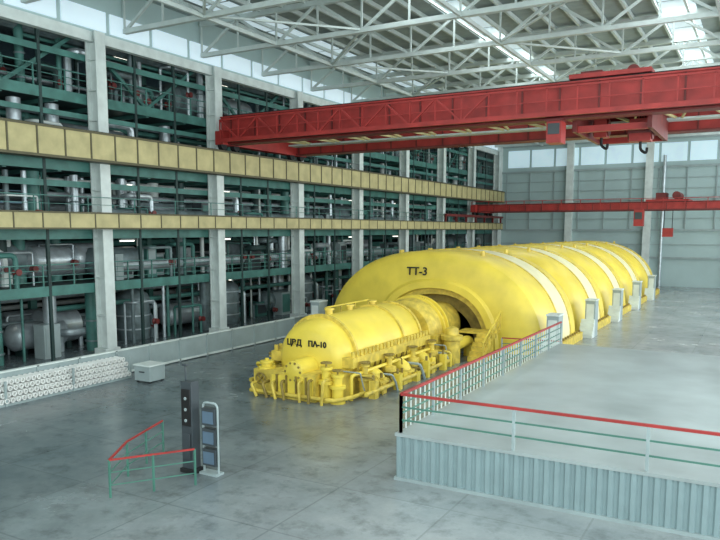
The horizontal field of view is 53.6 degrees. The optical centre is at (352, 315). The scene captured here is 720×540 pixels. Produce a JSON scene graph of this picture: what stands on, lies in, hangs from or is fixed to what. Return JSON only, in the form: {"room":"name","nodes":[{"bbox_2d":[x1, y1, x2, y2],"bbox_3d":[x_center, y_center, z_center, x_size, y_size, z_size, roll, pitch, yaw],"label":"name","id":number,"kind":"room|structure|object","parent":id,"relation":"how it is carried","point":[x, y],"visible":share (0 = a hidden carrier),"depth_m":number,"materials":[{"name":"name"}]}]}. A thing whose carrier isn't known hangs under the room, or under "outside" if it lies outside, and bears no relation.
{"room":"power station hall","nodes":[
{"label":"power station hall","id":0,"kind":"room"},
{"bbox_2d":[0,59,415,312],"bbox_3d":[-15.041,-8.966,56.696,0.380,17.300,96.500,4,8,30],"label":"wall","id":1,"kind":"structure","parent":0,"point":[12,187],"depth_m":49.99,"materials":[{"name":"white metal"}]},
{"bbox_2d":[0,26,466,150],"bbox_3d":[-10.176,-17.073,52.910,11.000,0.300,96.500,4,8,30],"label":"ceiling","id":2,"kind":"structure","parent":0,"point":[6,49],"depth_m":44.47,"materials":[{"name":"metal"}]},
{"bbox_2d":[0,28,493,360],"bbox_3d":[-10.247,-8.402,53.643,10.980,17.093,96.100,4,8,30],"label":"steel framework","id":3,"kind":"structure","parent":0,"point":[33,97],"depth_m":41.49,"materials":[{"name":"green metal"}]},
{"bbox_2d":[0,0,497,154],"bbox_3d":[-5.227,-16.998,49.766,0.500,3.100,96.000,4,8,30],"label":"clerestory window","id":4,"kind":"structure","parent":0,"point":[179,46],"depth_m":41.35,"materials":[{"name":"glass"}]},
{"bbox_2d":[0,192,502,229],"bbox_3d":[-4.751,-6.873,49.996,0.600,1.660,94.622,4,8,30],"label":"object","id":5,"kind":"object","parent":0,"point":[9,219],"visible":1,"depth_m":42.01,"materials":[{"name":"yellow metal"}]},
{"bbox_2d":[0,117,504,202],"bbox_3d":[-4.672,-10.081,49.578,0.770,1.510,94.600,4,8,30],"label":"beam","id":6,"kind":"structure","parent":0,"point":[17,137],"depth_m":41.08,"materials":[{"name":"yellow metal"}]},
{"bbox_2d":[0,286,719,539],"bbox_3d":[9.119,1.424,43.968,55.500,0.300,96.500,4,8,30],"label":"floor","id":7,"kind":"structure","parent":0,"point":[293,470],"depth_m":20.17,"materials":[{"name":"grey concrete"}]},
{"bbox_2d":[0,354,131,407],"bbox_3d":[-13.147,2.861,26.531,0.800,1.000,12.080,4,8,30],"label":"pipes","id":8,"kind":"object","parent":7,"relation":"on","point":[14,390],"visible":1,"depth_m":28.62,"materials":[{"name":"white metal"}]},
{"bbox_2d":[85,30,120,352],"bbox_3d":[-13.066,-6.152,37.018,0.840,16.400,1.000,4,8,30],"label":"steel column","id":9,"kind":"structure","parent":7,"relation":"on","point":[95,53],"depth_m":36.93,"materials":[{"name":"metal"}]},
{"bbox_2d":[133,361,165,383],"bbox_3d":[-8.796,2.450,30.876,1.000,0.780,1.000,4,8,30],"label":"storage box","id":10,"kind":"object","parent":7,"relation":"on","point":[148,371],"visible":1,"depth_m":30.56,"materials":[{"name":"paint"}]},
{"bbox_2d":[108,420,196,497],"bbox_3d":[-5.717,3.767,19.099,2.135,0.970,3.199,-4,8,-29],"label":"railing","id":11,"kind":"object","parent":7,"relation":"on","point":[145,454],"visible":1,"depth_m":18.07,"materials":[{"name":"metal"}]},
{"bbox_2d":[0,314,310,378],"bbox_3d":[-5.668,1.099,40.548,0.200,1.160,48.050,4,8,30],"label":"wall","id":12,"kind":"structure","parent":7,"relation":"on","point":[184,348],"depth_m":35.95,"materials":[{"name":"paint"}]},
{"bbox_2d":[180,363,202,474],"bbox_3d":[-4.362,2.756,19.172,0.500,2.960,0.400,4,8,30],"label":"stand","id":13,"kind":"object","parent":7,"relation":"on","point":[190,418],"visible":0.98,"depth_m":19.06,"materials":[{"name":"black paint"}]},
{"bbox_2d":[199,401,223,476],"bbox_3d":[-3.792,3.268,19.020,0.600,1.980,0.300,4,8,30],"label":"notice board","id":14,"kind":"object","parent":7,"relation":"on","point":[210,436],"visible":1,"depth_m":18.92,"materials":[{"name":"blue paint"}]},
{"bbox_2d":[205,66,228,331],"bbox_3d":[-8.584,-7.082,44.767,0.840,16.400,1.000,4,8,30],"label":"steel column","id":15,"kind":"structure","parent":7,"relation":"on","point":[213,84],"depth_m":44.73,"materials":[{"name":"metal"}]},
{"bbox_2d":[0,19,484,365],"bbox_3d":[-8.097,-8.430,54.841,8.568,16.677,85.772,4,8,30],"label":"piping","id":16,"kind":"object","parent":7,"relation":"on","point":[22,330],"visible":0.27,"depth_m":43.02,"materials":[{"name":"silver metal"}]},
{"bbox_2d":[289,91,306,317],"bbox_3d":[-4.101,-8.011,52.516,0.840,16.400,1.000,4,8,30],"label":"steel column","id":17,"kind":"structure","parent":7,"relation":"on","point":[296,190],"depth_m":52.76,"materials":[{"name":"metal"}]},
{"bbox_2d":[352,153,362,275],"bbox_3d":[0.381,-8.941,60.264,0.840,16.400,1.000,4,8,30],"label":"steel column","id":18,"kind":"structure","parent":7,"relation":"on","point":[357,159],"depth_m":60.23,"materials":[{"name":"metal"}]},
{"bbox_2d":[249,295,500,405],"bbox_3d":[1.556,1.160,33.323,6.789,3.700,14.912,4,8,30],"label":"cylinder","id":19,"kind":"object","parent":7,"relation":"on","point":[369,349],"visible":1,"depth_m":29.31,"materials":[{"name":"yellow paint"}]},
{"bbox_2d":[399,150,409,251],"bbox_3d":[4.863,-9.870,68.013,0.840,16.400,1.000,4,8,30],"label":"steel column","id":20,"kind":"structure","parent":7,"relation":"on","point":[404,156],"depth_m":67.80,"materials":[{"name":"metal"}]},
{"bbox_2d":[436,148,445,248],"bbox_3d":[9.346,-10.800,75.762,0.840,16.400,1.000,4,8,30],"label":"steel column","id":21,"kind":"structure","parent":7,"relation":"on","point":[441,152],"depth_m":75.41,"materials":[{"name":"metal"}]},
{"bbox_2d":[466,146,476,247],"bbox_3d":[13.828,-11.729,83.511,0.840,16.400,1.000,4,8,30],"label":"steel column","id":22,"kind":"structure","parent":7,"relation":"on","point":[470,243],"depth_m":82.98,"materials":[{"name":"metal"}]},
{"bbox_2d":[310,242,646,355],"bbox_3d":[12.714,-2.733,54.689,15.040,5.400,37.200,4,8,30],"label":"casing","id":23,"kind":"structure","parent":7,"relation":"on","point":[480,284],"depth_m":40.55,"materials":[{"name":"yellow paint"}]},
{"bbox_2d":[492,151,500,245],"bbox_3d":[18.310,-12.659,91.260,0.840,16.400,1.000,4,8,30],"label":"steel column","id":24,"kind":"structure","parent":7,"relation":"on","point":[497,158],"depth_m":90.65,"materials":[{"name":"metal"}]},
{"bbox_2d":[501,337,561,360],"bbox_3d":[8.852,1.727,35.448,2.981,1.127,0.066,3,7,24],"label":"safety railing","id":25,"kind":"object","parent":7,"relation":"on","point":[502,338],"visible":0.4,"depth_m":35.73,"materials":[{"name":"metal"}]},
{"bbox_2d":[394,344,719,539],"bbox_3d":[14.883,3.354,21.364,21.220,1.250,18.520,4,8,30],"label":"raised platform","id":26,"kind":"object","parent":7,"relation":"on","point":[682,390],"visible":0.96,"depth_m":18.26,"materials":[{"name":"paint"}]},
{"bbox_2d":[399,321,719,470],"bbox_3d":[14.548,2.283,20.632,21.074,1.052,16.924,4,8,30],"label":"railing","id":27,"kind":"object","parent":26,"relation":"on","point":[433,397],"visible":1,"depth_m":18.78,"materials":[{"name":"grey metal"}]},
{"bbox_2d":[555,241,659,299],"bbox_3d":[23.733,-5.018,73.738,15.040,5.400,9.450,4,8,30],"label":"casing","id":28,"kind":"structure","parent":7,"relation":"on","point":[639,264],"depth_m":69.26,"materials":[{"name":"yellow paint"}]},
{"bbox_3d":[32.280,-6.250,29.011,1.350,18.500,95.200,4,8,30],"label":"beam","id":29,"kind":"structure","parent":7,"relation":"on","visible":0},
{"bbox_2d":[215,64,719,160],"bbox_3d":[12.256,-10.175,36.633,42.640,3.914,9.410,4,8,30],"label":"crane","id":30,"kind":"object","parent":29,"relation":"on","point":[633,104],"visible":1,"depth_m":36.47,"materials":[{"name":"red paint"}]},
{"bbox_2d":[470,191,719,236],"bbox_3d":[33.450,-10.453,73.766,42.640,4.586,6.300,4,8,30],"label":"crane","id":31,"kind":"object","parent":29,"relation":"on","point":[661,203],"visible":1,"depth_m":74.30,"materials":[{"name":"red paint"}]},
{"bbox_2d":[146,0,719,94],"bbox_3d":[14.105,-17.398,38.826,45.000,0.300,96.500,4,8,30],"label":"ceiling","id":32,"kind":"structure","parent":0,"point":[612,8],"depth_m":44.99,"materials":[{"name":"grey metal"}]},
{"bbox_2d":[154,0,719,145],"bbox_3d":[14.616,-16.078,38.398,42.607,2.180,96.000,4,8,30],"label":"roof","id":33,"kind":"structure","parent":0,"point":[176,4],"depth_m":43.18,"materials":[{"name":"white metal"}]},
{"bbox_2d":[21,0,39,3],"bbox_3d":[4.017,-13.976,21.552,44.083,2.060,0.300,4,8,30],"label":"roof truss","id":34,"kind":"object","parent":33,"relation":"attached to","point":[22,1],"depth_m":32.30,"materials":[{"name":"white metal"}]},
{"bbox_2d":[122,0,306,34],"bbox_3d":[7.005,-14.596,26.718,44.083,2.060,0.300,4,8,30],"label":"roof truss","id":35,"kind":"object","parent":33,"relation":"attached to","point":[209,14],"depth_m":35.23,"materials":[{"name":"white metal"}]},
{"bbox_2d":[199,0,573,57],"bbox_3d":[9.993,-15.216,31.884,44.083,2.060,0.300,4,8,30],"label":"roof truss","id":36,"kind":"object","parent":33,"relation":"attached to","point":[311,4],"depth_m":38.32,"materials":[{"name":"white metal"}]},
{"bbox_2d":[187,0,713,92],"bbox_3d":[11.975,-17.389,40.350,35.000,0.040,92.760,4,8,30],"label":"glazing","id":37,"kind":"object","parent":33,"relation":"attached to","point":[668,6],"visible":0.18,"depth_m":45.00,"materials":[{"name":"white glass"}]},
{"bbox_2d":[261,0,719,76],"bbox_3d":[12.981,-15.835,37.050,44.083,2.060,0.300,4,8,30],"label":"roof truss","id":38,"kind":"object","parent":33,"relation":"attached to","point":[713,13],"depth_m":40.03,"materials":[{"name":"white metal"}]},
{"bbox_2d":[310,6,719,91],"bbox_3d":[15.969,-16.455,42.216,44.083,2.060,0.300,4,8,30],"label":"roof truss","id":39,"kind":"object","parent":33,"relation":"attached to","point":[626,52],"depth_m":44.74,"materials":[{"name":"white metal"}]},
{"bbox_2d":[351,32,719,102],"bbox_3d":[18.958,-17.075,47.382,44.083,2.060,0.300,4,8,30],"label":"roof truss","id":40,"kind":"object","parent":33,"relation":"attached to","point":[678,40],"depth_m":50.74,"materials":[{"name":"white metal"}]},
{"bbox_2d":[385,53,719,96],"bbox_3d":[21.946,-17.694,52.548,44.083,2.060,0.300,4,8,30],"label":"roof truss","id":41,"kind":"object","parent":33,"relation":"attached to","point":[700,57],"depth_m":55.67,"materials":[{"name":"white metal"}]},
{"bbox_2d":[495,131,719,147],"bbox_3d":[36.887,-20.792,78.377,44.083,2.060,0.300,4,8,30],"label":"roof truss","id":42,"kind":"object","parent":33,"relation":"attached to","point":[708,133],"depth_m":83.93,"materials":[{"name":"metal"}]},
{"bbox_2d":[419,131,719,287],"bbox_3d":[32.955,-13.065,83.727,55.800,19.000,1.100,4,8,30],"label":"wall","id":43,"kind":"structure","parent":0,"point":[687,165],"depth_m":84.11,"materials":[{"name":"paint"},{"name":"glass"},{"name":"concrete"}]}
]}

